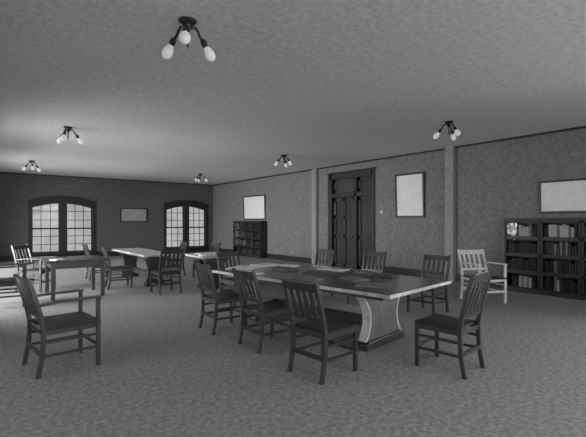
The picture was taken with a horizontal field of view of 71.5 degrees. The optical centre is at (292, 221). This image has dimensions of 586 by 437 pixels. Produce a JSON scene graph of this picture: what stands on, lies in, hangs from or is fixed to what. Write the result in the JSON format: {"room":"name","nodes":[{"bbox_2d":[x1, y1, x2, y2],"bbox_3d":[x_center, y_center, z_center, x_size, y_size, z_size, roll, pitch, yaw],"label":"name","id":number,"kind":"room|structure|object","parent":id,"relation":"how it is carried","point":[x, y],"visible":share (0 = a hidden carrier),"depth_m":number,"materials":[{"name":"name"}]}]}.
{"room":"library reading room","nodes":[
{"label":"library reading room","id":0,"kind":"room"},
{"bbox_2d":[0,173,212,255],"bbox_3d":[-8.436,-0.200,17.647,11.300,3.400,0.250,0,0,-38],"label":"wall","id":1,"kind":"structure","parent":0,"point":[109,196],"depth_m":17.78,"materials":[{"name":"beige paint"}]},
{"bbox_2d":[28,196,97,255],"bbox_3d":[-9.440,0.135,16.721,2.540,2.410,0.290,0,0,-38],"label":"window","id":2,"kind":"structure","parent":1,"relation":"in","point":[62,201],"depth_m":16.68,"materials":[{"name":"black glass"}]},
{"bbox_2d":[0,248,211,261],"bbox_3d":[-8.349,1.400,17.534,10.720,0.200,0.035,0,0,-38],"label":"baseboard","id":3,"kind":"structure","parent":1,"relation":"attached to","point":[2,258],"depth_m":17.15,"materials":[{"name":"wood"}]},
{"bbox_2d":[0,172,212,185],"bbox_3d":[-8.349,-1.877,17.534,10.800,0.045,0.035,0,0,-38],"label":"trim","id":4,"kind":"structure","parent":1,"relation":"attached to","point":[0,172],"depth_m":17.49,"materials":[{"name":"wood"}]},
{"bbox_2d":[120,208,146,221],"bbox_3d":[-7.195,-0.315,18.412,1.180,0.630,0.030,0,1,-38],"label":"framed picture","id":5,"kind":"object","parent":1,"relation":"attached to","point":[126,214],"visible":1,"depth_m":18.40},
{"bbox_2d":[163,200,209,249],"bbox_3d":[-5.227,0.135,19.971,2.380,2.410,0.290,0,0,-38],"label":"window","id":6,"kind":"structure","parent":1,"relation":"in","point":[185,204],"depth_m":19.93,"materials":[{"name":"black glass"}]},
{"bbox_2d":[0,0,585,184],"bbox_3d":[-1.182,-1.950,8.245,11.200,0.100,23.900,0,0,-38],"label":"ceiling","id":7,"kind":"structure","parent":0,"point":[314,83],"depth_m":5.46,"materials":[{"name":"paint"}]},
{"bbox_2d":[22,160,40,171],"bbox_3d":[-8.036,-1.738,12.544,0.508,0.324,0.456,0,0,-38],"label":"ceiling light","id":8,"kind":"object","parent":7,"relation":"attached to","point":[31,161],"visible":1,"depth_m":12.55,"materials":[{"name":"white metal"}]},
{"bbox_2d":[57,126,83,144],"bbox_3d":[-4.450,-1.738,8.171,0.459,0.324,0.508,0,0,-38],"label":"ceiling light","id":9,"kind":"object","parent":7,"relation":"attached to","point":[68,129],"visible":1,"depth_m":8.15,"materials":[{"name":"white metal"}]},
{"bbox_2d":[162,16,215,61],"bbox_3d":[-0.947,-1.738,3.877,0.459,0.324,0.508,0,0,-38],"label":"ceiling light","id":10,"kind":"object","parent":7,"relation":"attached to","point":[188,23],"visible":1,"depth_m":3.88,"materials":[{"name":"dark blackened metal"},{"name":"frosted white glass"}]},
{"bbox_2d":[169,37,176,45],"bbox_3d":[-1.151,-1.730,3.904,0.067,0.083,0.074,0,0,-38],"label":"socket","id":11,"kind":"object","parent":10,"relation":"attached to","point":[172,42],"depth_m":3.89,"materials":[{"name":"black metal"}]},
{"bbox_2d":[200,39,207,47],"bbox_3d":[-0.863,-1.730,3.948,0.076,0.083,0.060,0,0,-38],"label":"socket","id":12,"kind":"object","parent":10,"relation":"attached to","point":[203,42],"depth_m":3.93,"materials":[{"name":"black metal"}]},
{"bbox_2d":[195,173,207,181],"bbox_3d":[-3.688,-1.738,16.026,0.503,0.324,0.484,0,0,-38],"label":"ceiling light","id":13,"kind":"object","parent":7,"relation":"attached to","point":[200,174],"visible":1,"depth_m":15.98,"materials":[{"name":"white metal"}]},
{"bbox_2d":[274,155,291,167],"bbox_3d":[-0.243,-1.738,11.494,0.503,0.324,0.484,0,0,-38],"label":"ceiling light","id":14,"kind":"object","parent":7,"relation":"attached to","point":[282,156],"visible":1,"depth_m":11.47,"materials":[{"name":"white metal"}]},
{"bbox_2d":[433,121,460,140],"bbox_3d":[3.000,-1.738,7.717,0.487,0.324,0.502,0,0,-38],"label":"ceiling light","id":15,"kind":"object","parent":7,"relation":"attached to","point":[448,124],"visible":1,"depth_m":7.71,"materials":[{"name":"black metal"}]},
{"bbox_2d":[0,251,585,436],"bbox_3d":[-1.182,1.550,8.245,11.200,0.100,23.900,0,0,-38],"label":"floor","id":16,"kind":"structure","parent":0,"point":[159,374],"depth_m":3.95,"materials":[{"name":"grey carpet"}]},
{"bbox_2d":[0,263,26,306],"bbox_3d":[-5.160,1.000,7.270,0.661,1.000,0.564,0,0,-31],"label":"armchair","id":17,"kind":"object","parent":16,"relation":"on","point":[4,282],"visible":0.64,"depth_m":7.19,"materials":[{"name":"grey wood"}]},
{"bbox_2d":[11,244,55,292],"bbox_3d":[-5.657,1.000,8.885,0.661,1.000,0.564,0,0,0],"label":"armchair","id":18,"kind":"object","parent":16,"relation":"on","point":[39,271],"visible":0.68,"depth_m":8.72,"materials":[{"name":"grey wood"}]},
{"bbox_2d":[13,274,101,379],"bbox_3d":[-2.471,1.020,4.260,0.680,0.960,0.624,0,0,-45],"label":"armchair","id":19,"kind":"object","parent":16,"relation":"on","point":[80,320],"visible":1,"depth_m":4.17,"materials":[{"name":"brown wood"}]},
{"bbox_2d":[40,255,109,300],"bbox_3d":[-4.507,1.120,8.395,1.120,0.760,1.100,0,0,-38],"label":"table","id":20,"kind":"object","parent":16,"relation":"on","point":[85,261],"visible":0.92,"depth_m":8.25,"materials":[{"name":"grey wood"}]},
{"bbox_2d":[82,243,110,280],"bbox_3d":[-5.158,1.030,10.672,0.620,0.940,0.478,0,0,-38],"label":"chair","id":21,"kind":"object","parent":16,"relation":"on","point":[85,246],"visible":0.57,"depth_m":10.54,"materials":[{"name":"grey wood"}]},
{"bbox_2d":[100,246,132,289],"bbox_3d":[-4.045,1.030,9.327,0.620,0.940,0.478,0,0,-33],"label":"chair","id":22,"kind":"object","parent":16,"relation":"on","point":[124,268],"visible":0.91,"depth_m":9.24,"materials":[{"name":"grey wood"}]},
{"bbox_2d":[112,248,176,286],"bbox_3d":[-3.863,1.120,10.376,0.760,0.760,2.750,0,0,-38],"label":"table","id":23,"kind":"object","parent":16,"relation":"on","point":[151,258],"visible":0.74,"depth_m":9.89,"materials":[{"name":"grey wood"}]},
{"bbox_2d":[150,249,183,295],"bbox_3d":[-2.664,1.030,8.598,0.478,0.940,0.620,0,0,-40],"label":"chair","id":24,"kind":"object","parent":16,"relation":"on","point":[160,272],"visible":1,"depth_m":8.48,"materials":[{"name":"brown wood"}]},
{"bbox_2d":[162,241,187,276],"bbox_3d":[-3.323,1.030,11.453,0.620,0.940,0.478,0,0,-36],"label":"chair","id":25,"kind":"object","parent":16,"relation":"on","point":[184,244],"visible":0.66,"depth_m":11.38,"materials":[{"name":"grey wood"}]},
{"bbox_2d":[192,242,220,277],"bbox_3d":[-2.319,1.030,10.970,0.620,0.940,0.478,0,0,-40],"label":"chair","id":26,"kind":"object","parent":16,"relation":"on","point":[217,245],"visible":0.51,"depth_m":11.05,"materials":[{"name":"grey wood"}]},
{"bbox_2d":[185,252,235,288],"bbox_3d":[-1.863,1.120,9.299,0.850,0.760,1.000,0,0,-38],"label":"table","id":27,"kind":"object","parent":16,"relation":"on","point":[211,260],"visible":0.41,"depth_m":9.13,"materials":[{"name":"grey wood"}]},
{"bbox_2d":[195,252,215,254],"bbox_3d":[-1.958,0.728,9.414,0.500,0.022,0.400,0,0,-38],"label":"newspaper","id":28,"kind":"object","parent":27,"relation":"on","point":[204,252],"visible":0.67,"depth_m":9.28,"materials":[{"name":"white paper"}]},
{"bbox_2d":[193,262,246,334],"bbox_3d":[-1.023,1.030,5.705,0.620,0.940,0.478,0,0,-36],"label":"chair","id":29,"kind":"object","parent":16,"relation":"on","point":[229,297],"visible":0.93,"depth_m":5.59,"materials":[{"name":"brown wood"}]},
{"bbox_2d":[216,251,253,305],"bbox_3d":[-1.053,1.030,7.479,0.478,0.940,0.620,0,0,-43],"label":"chair","id":30,"kind":"object","parent":16,"relation":"on","point":[225,255],"visible":0.53,"depth_m":7.52,"materials":[{"name":"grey wood"}]},
{"bbox_2d":[233,221,239,255],"bbox_3d":[-2.429,0.730,18.359,0.358,1.540,0.560,0,0,-38],"label":"bookcase","id":31,"kind":"object","parent":16,"relation":"on","point":[235,223],"visible":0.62,"depth_m":18.34,"materials":[{"name":"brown wood"}]},
{"bbox_2d":[239,221,245,256],"bbox_3d":[-2.087,0.730,17.916,0.358,1.540,0.560,0,0,-38],"label":"bookcase","id":32,"kind":"object","parent":16,"relation":"on","point":[241,222],"visible":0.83,"depth_m":17.96,"materials":[{"name":"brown wood"}]},
{"bbox_2d":[246,221,252,256],"bbox_3d":[-1.745,0.730,17.473,0.358,1.540,0.560,0,0,-38],"label":"bookcase","id":33,"kind":"object","parent":16,"relation":"on","point":[247,230],"visible":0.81,"depth_m":17.44,"materials":[{"name":"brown wood"}]},
{"bbox_2d":[253,221,266,257],"bbox_3d":[-1.403,0.730,17.029,0.358,1.540,0.560,0,0,-38],"label":"bookcase","id":34,"kind":"object","parent":16,"relation":"on","point":[262,230],"visible":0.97,"depth_m":16.85,"materials":[{"name":"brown wood"}]},
{"bbox_2d":[232,268,294,353],"bbox_3d":[-0.363,1.030,4.949,0.620,0.940,0.478,0,0,-38],"label":"chair","id":35,"kind":"object","parent":16,"relation":"on","point":[270,309],"visible":0.88,"depth_m":4.84,"materials":[{"name":"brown wood"}]},
{"bbox_2d":[300,249,335,299],"bbox_3d":[0.486,1.030,8.217,0.478,0.940,0.620,0,0,44],"label":"chair","id":36,"kind":"object","parent":16,"relation":"on","point":[321,251],"visible":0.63,"depth_m":8.37,"materials":[{"name":"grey wood"}]},
{"bbox_2d":[282,278,357,384],"bbox_3d":[0.268,1.030,4.065,0.620,0.940,0.478,0,0,-43],"label":"chair","id":37,"kind":"object","parent":16,"relation":"on","point":[329,328],"visible":1,"depth_m":3.96,"materials":[{"name":"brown wood"}]},
{"bbox_2d":[212,263,451,351],"bbox_3d":[0.380,1.120,5.746,3.132,0.760,1.482,0,0,44],"label":"table","id":38,"kind":"object","parent":16,"relation":"on","point":[379,322],"visible":0.67,"depth_m":5.06,"materials":[{"name":"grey wood"}]},
{"bbox_2d":[226,265,262,269],"bbox_3d":[-0.773,0.727,6.502,0.400,0.024,0.500,0,0,22],"label":"newspaper","id":39,"kind":"object","parent":38,"relation":"on","point":[238,267],"visible":1,"depth_m":6.41,"materials":[{"name":"grey paper"}]},
{"bbox_2d":[250,263,280,266],"bbox_3d":[-0.462,0.728,6.918,0.340,0.022,0.420,0,0,42],"label":"newspaper","id":40,"kind":"object","parent":38,"relation":"on","point":[259,264],"visible":0.93,"depth_m":6.86,"materials":[{"name":"grey paper"}]},
{"bbox_2d":[272,267,298,271],"bbox_3d":[-0.121,0.723,6.247,0.260,0.032,0.340,0,0,-38],"label":"magazine","id":41,"kind":"object","parent":38,"relation":"on","point":[284,269],"visible":1,"depth_m":6.18,"materials":[{"name":"grey paper"}]},
{"bbox_2d":[279,264,299,266],"bbox_3d":[-0.059,0.728,6.838,0.280,0.022,0.200,0,0,32],"label":"magazine","id":42,"kind":"object","parent":38,"relation":"on","point":[286,265],"visible":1,"depth_m":6.78,"materials":[{"name":"grey paper"}]},
{"bbox_2d":[292,276,323,281],"bbox_3d":[0.193,0.732,5.251,0.340,0.014,0.240,0,0,44],"label":"magazine","id":43,"kind":"object","parent":38,"relation":"on","point":[305,278],"visible":1,"depth_m":5.22,"materials":[{"name":"grey paper"}]},
{"bbox_2d":[303,270,330,274],"bbox_3d":[0.348,0.728,5.851,0.330,0.022,0.240,0,0,37],"label":"magazine","id":44,"kind":"object","parent":38,"relation":"on","point":[311,271],"visible":1,"depth_m":5.78,"materials":[{"name":"grey paper"}]},
{"bbox_2d":[316,267,349,271],"bbox_3d":[0.614,0.732,6.309,0.460,0.014,0.260,0,0,42],"label":"magazine","id":45,"kind":"object","parent":38,"relation":"on","point":[322,268],"visible":1,"depth_m":6.23,"materials":[{"name":"grey paper"}]},
{"bbox_2d":[340,276,369,281],"bbox_3d":[0.789,0.730,5.231,0.240,0.018,0.330,0,0,-26],"label":"magazine","id":46,"kind":"object","parent":38,"relation":"on","point":[349,278],"visible":1,"depth_m":5.19,"materials":[{"name":"grey paper"}]},
{"bbox_2d":[354,270,381,273],"bbox_3d":[1.091,0.730,5.919,0.240,0.018,0.330,0,0,-43],"label":"magazine","id":47,"kind":"object","parent":38,"relation":"on","point":[359,271],"visible":0.81,"depth_m":5.92,"materials":[{"name":"grey paper"}]},
{"bbox_2d":[355,282,392,288],"bbox_3d":[0.936,0.732,4.713,0.380,0.014,0.300,0,0,22],"label":"newspaper","id":48,"kind":"object","parent":38,"relation":"on","point":[361,284],"visible":1,"depth_m":4.65,"materials":[{"name":"grey paper"}]},
{"bbox_2d":[369,273,399,277],"bbox_3d":[1.241,0.727,5.529,0.330,0.024,0.240,0,0,40],"label":"magazine","id":49,"kind":"object","parent":38,"relation":"on","point":[382,275],"visible":1,"depth_m":5.46,"materials":[{"name":"grey paper"}]},
{"bbox_2d":[347,251,386,302],"bbox_3d":[1.372,1.030,7.561,0.620,0.940,0.478,0,0,-45],"label":"chair","id":50,"kind":"object","parent":16,"relation":"on","point":[366,253],"visible":0.46,"depth_m":7.71,"materials":[{"name":"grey wood"}]},
{"bbox_2d":[407,254,450,314],"bbox_3d":[2.272,1.030,6.788,0.620,0.940,0.478,0,0,-44],"label":"chair","id":51,"kind":"object","parent":16,"relation":"on","point":[429,258],"visible":0.77,"depth_m":6.83,"materials":[{"name":"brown wood"}]},
{"bbox_2d":[415,270,493,379],"bbox_3d":[1.654,0.992,4.187,0.468,1.016,0.631,0,0,-44],"label":"chair","id":52,"kind":"object","parent":16,"relation":"on","point":[438,323],"visible":1,"depth_m":4.08,"materials":[{"name":"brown wood"}]},
{"bbox_2d":[457,249,507,302],"bbox_3d":[3.589,1.020,7.769,0.604,0.960,0.680,0,0,-13],"label":"armchair","id":53,"kind":"object","parent":16,"relation":"on","point":[494,279],"visible":0.84,"depth_m":7.89,"materials":[{"name":"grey wood"}]},
{"bbox_2d":[504,218,539,294],"bbox_3d":[4.982,0.710,8.753,0.358,1.580,0.725,0,0,-38],"label":"bookcase","id":54,"kind":"object","parent":16,"relation":"on","point":[507,221],"visible":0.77,"depth_m":8.73,"materials":[{"name":"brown wood"}]},
{"bbox_2d":[509,241,514,252],"bbox_3d":[4.818,0.550,8.945,0.186,0.258,0.049,0,0,-38],"label":"book","id":55,"kind":"object","parent":54,"relation":"on","point":[510,242],"visible":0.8,"depth_m":8.88,"materials":[{"name":"black paper"}]},
{"bbox_2d":[514,224,519,235],"bbox_3d":[4.879,0.185,8.865,0.186,0.268,0.048,0,0,-38],"label":"book","id":56,"kind":"object","parent":54,"relation":"on","point":[515,225],"visible":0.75,"depth_m":8.80,"materials":[{"name":"white paper"}]},
{"bbox_2d":[516,257,521,269],"bbox_3d":[4.905,0.905,8.822,0.175,0.270,0.047,0,0,-38],"label":"book","id":57,"kind":"object","parent":54,"relation":"on","point":[518,258],"visible":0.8,"depth_m":8.77,"materials":[{"name":"black paper"}]},
{"bbox_2d":[521,276,525,286],"bbox_3d":[4.966,1.279,8.741,0.172,0.242,0.048,0,0,-38],"label":"book","id":58,"kind":"object","parent":54,"relation":"on","point":[522,277],"visible":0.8,"depth_m":8.69,"materials":[{"name":"grey paper"}]},
{"bbox_2d":[521,258,526,269],"bbox_3d":[4.973,0.907,8.746,0.190,0.265,0.044,0,0,-38],"label":"book","id":59,"kind":"object","parent":54,"relation":"on","point":[522,259],"visible":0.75,"depth_m":8.69,"materials":[{"name":"black paper"}]},
{"bbox_2d":[526,275,531,287],"bbox_3d":[5.034,1.273,8.667,0.190,0.253,0.044,0,0,-38],"label":"book","id":60,"kind":"object","parent":54,"relation":"on","point":[530,276],"visible":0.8,"depth_m":8.61,"materials":[{"name":"grey paper"}]},
{"bbox_2d":[526,241,531,253],"bbox_3d":[5.030,0.542,8.663,0.178,0.275,0.043,0,0,-38],"label":"book","id":61,"kind":"object","parent":54,"relation":"on","point":[527,242],"visible":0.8,"depth_m":8.61,"materials":[{"name":"black paper"}]},
{"bbox_2d":[529,259,531,270],"bbox_3d":[5.062,0.909,8.624,0.182,0.260,0.047,0,0,-38],"label":"book","id":62,"kind":"object","parent":54,"relation":"on","point":[530,260],"visible":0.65,"depth_m":8.56,"materials":[{"name":"black paper"}]},
{"bbox_2d":[529,224,534,236],"bbox_3d":[5.059,0.182,8.622,0.173,0.276,0.046,0,0,-38],"label":"book","id":63,"kind":"object","parent":54,"relation":"on","point":[530,225],"visible":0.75,"depth_m":8.56,"materials":[{"name":"grey paper"}]},
{"bbox_2d":[529,243,534,253],"bbox_3d":[5.065,0.561,8.627,0.189,0.237,0.048,0,0,-38],"label":"book","id":64,"kind":"object","parent":54,"relation":"on","point":[530,244],"visible":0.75,"depth_m":8.56,"materials":[{"name":"black paper"}]},
{"bbox_2d":[534,259,536,270],"bbox_3d":[5.122,0.912,8.544,0.179,0.255,0.046,0,0,-38],"label":"book","id":65,"kind":"object","parent":54,"relation":"on","point":[535,260],"visible":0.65,"depth_m":8.48,"materials":[{"name":"black paper"}]},
{"bbox_2d":[540,218,581,299],"bbox_3d":[5.424,0.710,8.179,0.358,1.580,0.725,0,0,-38],"label":"bookcase","id":66,"kind":"object","parent":16,"relation":"on","point":[543,221],"visible":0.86,"depth_m":8.12,"materials":[{"name":"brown wood"}]},
{"bbox_2d":[543,225,545,236],"bbox_3d":[5.224,0.194,8.406,0.172,0.252,0.047,0,0,-38],"label":"book","id":67,"kind":"object","parent":66,"relation":"on","point":[544,226],"visible":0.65,"depth_m":8.35,"materials":[{"name":"black paper"}]},
{"bbox_2d":[543,243,545,254],"bbox_3d":[5.223,0.554,8.406,0.170,0.251,0.042,0,0,-38],"label":"book","id":68,"kind":"object","parent":66,"relation":"on","point":[544,244],"visible":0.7,"depth_m":8.35,"materials":[{"name":"black paper"}]},
{"bbox_2d":[546,225,548,236],"bbox_3d":[5.256,0.194,8.367,0.176,0.252,0.043,0,0,-38],"label":"book","id":69,"kind":"object","parent":66,"relation":"on","point":[547,226],"visible":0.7,"depth_m":8.31,"materials":[{"name":"black paper"}]},
{"bbox_2d":[546,241,549,254],"bbox_3d":[5.258,0.538,8.369,0.180,0.283,0.046,0,0,-38],"label":"book","id":70,"kind":"object","parent":66,"relation":"on","point":[547,242],"visible":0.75,"depth_m":8.30,"materials":[{"name":"black paper"}]},
{"bbox_2d":[546,261,550,271],"bbox_3d":[5.256,0.921,8.367,0.174,0.237,0.043,0,0,-38],"label":"book","id":71,"kind":"object","parent":66,"relation":"on","point":[547,262],"visible":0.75,"depth_m":8.31,"materials":[{"name":"black paper"}]},
{"bbox_2d":[551,278,553,290],"bbox_3d":[5.320,1.274,8.289,0.181,0.251,0.042,0,0,-38],"label":"book","id":72,"kind":"object","parent":66,"relation":"on","point":[552,279],"visible":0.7,"depth_m":8.23,"materials":[{"name":"black paper"}]},
{"bbox_2d":[551,225,553,236],"bbox_3d":[5.319,0.186,8.289,0.179,0.267,0.048,0,0,-38],"label":"book","id":73,"kind":"object","parent":66,"relation":"on","point":[552,226],"visible":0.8,"depth_m":8.23,"materials":[{"name":"grey paper"}]},
{"bbox_2d":[551,259,556,272],"bbox_3d":[5.319,0.901,8.289,0.180,0.278,0.048,0,0,-38],"label":"book","id":74,"kind":"object","parent":66,"relation":"on","point":[552,260],"visible":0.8,"depth_m":8.23,"materials":[{"name":"black paper"}]},
{"bbox_2d":[551,242,556,254],"bbox_3d":[5.317,0.543,8.288,0.175,0.272,0.043,0,0,-38],"label":"book","id":75,"kind":"object","parent":66,"relation":"on","point":[552,243],"visible":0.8,"depth_m":8.23,"materials":[{"name":"grey paper"}]},
{"bbox_2d":[554,225,556,236],"bbox_3d":[5.350,0.192,8.249,0.180,0.256,0.045,0,0,-38],"label":"book","id":76,"kind":"object","parent":66,"relation":"on","point":[555,226],"visible":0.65,"depth_m":8.19,"materials":[{"name":"grey paper"}]},
{"bbox_2d":[554,260,558,272],"bbox_3d":[5.347,0.910,8.247,0.172,0.259,0.047,0,0,-38],"label":"book","id":77,"kind":"object","parent":66,"relation":"on","point":[555,261],"visible":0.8,"depth_m":8.19,"materials":[{"name":"grey paper"}]},
{"bbox_2d":[554,277,559,290],"bbox_3d":[5.352,1.258,8.250,0.184,0.283,0.048,0,0,-38],"label":"book","id":78,"kind":"object","parent":66,"relation":"on","point":[555,278],"visible":0.65,"depth_m":8.19,"materials":[{"name":"grey paper"}]},
{"bbox_2d":[557,260,560,272],"bbox_3d":[5.383,0.910,8.211,0.186,0.260,0.048,0,0,-38],"label":"book","id":79,"kind":"object","parent":66,"relation":"on","point":[558,262],"visible":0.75,"depth_m":8.15,"materials":[{"name":"black paper"}]},
{"bbox_2d":[557,225,561,236],"bbox_3d":[5.381,0.189,8.210,0.181,0.262,0.045,0,0,-38],"label":"book","id":80,"kind":"object","parent":66,"relation":"on","point":[558,226],"visible":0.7,"depth_m":8.15,"materials":[{"name":"grey paper"}]},
{"bbox_2d":[560,260,563,273],"bbox_3d":[5.409,0.906,8.168,0.174,0.266,0.045,0,0,-38],"label":"book","id":81,"kind":"object","parent":66,"relation":"on","point":[561,261],"visible":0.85,"depth_m":8.11,"materials":[{"name":"black paper"}]},
{"bbox_2d":[560,278,564,291],"bbox_3d":[5.414,1.266,8.171,0.186,0.268,0.045,0,0,-38],"label":"book","id":82,"kind":"object","parent":66,"relation":"on","point":[561,279],"visible":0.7,"depth_m":8.11,"materials":[{"name":"black paper"}]},
{"bbox_2d":[562,243,564,255],"bbox_3d":[5.442,0.553,8.129,0.178,0.254,0.048,0,0,-38],"label":"book","id":83,"kind":"object","parent":66,"relation":"on","point":[563,244],"visible":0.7,"depth_m":8.08,"materials":[{"name":"grey paper"}]},
{"bbox_2d":[562,224,567,236],"bbox_3d":[5.441,0.182,8.128,0.175,0.276,0.048,0,0,-38],"label":"book","id":84,"kind":"object","parent":66,"relation":"on","point":[563,225],"visible":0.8,"depth_m":8.08,"materials":[{"name":"grey paper"}]},
{"bbox_2d":[565,260,567,273],"bbox_3d":[5.473,0.898,8.089,0.178,0.283,0.044,0,0,-38],"label":"book","id":85,"kind":"object","parent":66,"relation":"on","point":[566,261],"visible":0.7,"depth_m":8.04,"materials":[{"name":"black paper"}]},
{"bbox_2d":[565,242,570,255],"bbox_3d":[5.474,0.540,8.090,0.181,0.279,0.045,0,0,-38],"label":"book","id":86,"kind":"object","parent":66,"relation":"on","point":[566,243],"visible":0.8,"depth_m":8.04,"materials":[{"name":"grey paper"}]},
{"bbox_2d":[565,278,571,291],"bbox_3d":[5.476,1.258,8.091,0.186,0.284,0.048,0,0,-38],"label":"book","id":87,"kind":"object","parent":66,"relation":"on","point":[566,279],"visible":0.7,"depth_m":8.04,"materials":[{"name":"black paper"}]},
{"bbox_2d":[565,225,571,236],"bbox_3d":[5.476,0.194,8.092,0.187,0.252,0.048,0,0,-38],"label":"book","id":88,"kind":"object","parent":66,"relation":"on","point":[566,226],"visible":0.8,"depth_m":8.04,"materials":[{"name":"grey paper"}]},
{"bbox_2d":[568,260,573,273],"bbox_3d":[5.502,0.899,8.048,0.173,0.281,0.047,0,0,-38],"label":"book","id":89,"kind":"object","parent":66,"relation":"on","point":[570,262],"visible":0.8,"depth_m":8.00,"materials":[{"name":"black paper"}]},
{"bbox_2d":[568,244,573,255],"bbox_3d":[5.504,0.555,8.049,0.179,0.249,0.042,0,0,-38],"label":"book","id":90,"kind":"object","parent":66,"relation":"on","point":[569,245],"visible":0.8,"depth_m":8.00,"materials":[{"name":"black paper"}]},
{"bbox_2d":[571,280,576,292],"bbox_3d":[5.531,1.275,8.007,0.171,0.249,0.044,0,0,-38],"label":"book","id":91,"kind":"object","parent":66,"relation":"on","point":[572,281],"visible":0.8,"depth_m":7.96,"materials":[{"name":"black paper"}]},
{"bbox_2d":[574,261,576,274],"bbox_3d":[5.568,0.904,7.972,0.186,0.270,0.042,0,0,-38],"label":"book","id":92,"kind":"object","parent":66,"relation":"on","point":[575,262],"visible":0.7,"depth_m":7.92,"materials":[{"name":"black paper"}]},
{"bbox_2d":[574,225,578,237],"bbox_3d":[5.569,0.189,7.972,0.188,0.260,0.047,0,0,-38],"label":"book","id":93,"kind":"object","parent":66,"relation":"on","point":[575,226],"visible":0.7,"depth_m":7.92,"materials":[{"name":"black paper"}]},
{"bbox_2d":[581,218,585,300],"bbox_3d":[5.867,0.710,7.605,0.358,1.580,0.725,0,0,-38],"label":"bookcase","id":94,"kind":"object","parent":16,"relation":"on","point":[583,220],"visible":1,"depth_m":7.78,"materials":[{"name":"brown wood"}]},
{"bbox_2d":[213,128,585,279],"bbox_3d":[3.212,-0.200,11.635,0.300,3.400,24.000,0,0,-38],"label":"wall","id":95,"kind":"structure","parent":0,"point":[496,181],"depth_m":10.70,"materials":[{"name":"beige paint"}]},
{"bbox_2d":[243,194,265,219],"bbox_3d":[-1.699,-0.624,17.698,0.030,1.050,1.750,-2,1,-38],"label":"framed picture","id":96,"kind":"object","parent":95,"relation":"attached to","point":[253,206],"visible":1,"depth_m":17.66},
{"bbox_2d":[312,168,318,264],"bbox_3d":[0.785,-0.200,14.436,0.140,3.400,0.240,0,0,-38],"label":"trim","id":97,"kind":"structure","parent":95,"relation":"attached to","point":[315,171],"depth_m":14.36,"materials":[{"name":"paint"}]},
{"bbox_2d":[327,167,375,269],"bbox_3d":[1.915,-0.080,13.185,0.260,3.160,2.140,0,0,-38],"label":"door","id":98,"kind":"structure","parent":95,"relation":"in","point":[351,193],"depth_m":13.19,"materials":[{"name":"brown wood"}]},
{"bbox_2d":[213,248,503,287],"bbox_3d":[3.079,1.400,11.533,0.035,0.200,23.500,0,0,-38],"label":"baseboard","id":99,"kind":"structure","parent":95,"relation":"attached to","point":[387,269],"depth_m":11.82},
{"bbox_2d":[213,126,585,185],"bbox_3d":[3.079,-1.877,11.533,0.035,0.045,23.500,0,0,-38],"label":"trim","id":100,"kind":"structure","parent":95,"relation":"attached to","point":[580,127],"depth_m":10.66,"materials":[{"name":"wood"}]},
{"bbox_2d":[395,171,424,217],"bbox_3d":[3.230,-0.739,11.295,0.073,1.240,0.960,0,0,-38],"label":"framed picture","id":101,"kind":"object","parent":95,"relation":"attached to","point":[409,187],"visible":1,"depth_m":11.28},
{"bbox_2d":[445,146,455,281],"bbox_3d":[3.980,-0.200,10.295,0.140,3.400,0.240,0,0,-38],"label":"trim","id":102,"kind":"structure","parent":95,"relation":"attached to","point":[450,152],"depth_m":10.22,"materials":[{"name":"paint"}]},
{"bbox_2d":[538,178,585,213],"bbox_3d":[5.684,-0.524,8.136,0.030,0.690,1.420,-2,1,-38],"label":"framed picture","id":103,"kind":"object","parent":95,"relation":"attached to","point":[565,195],"visible":1,"depth_m":8.34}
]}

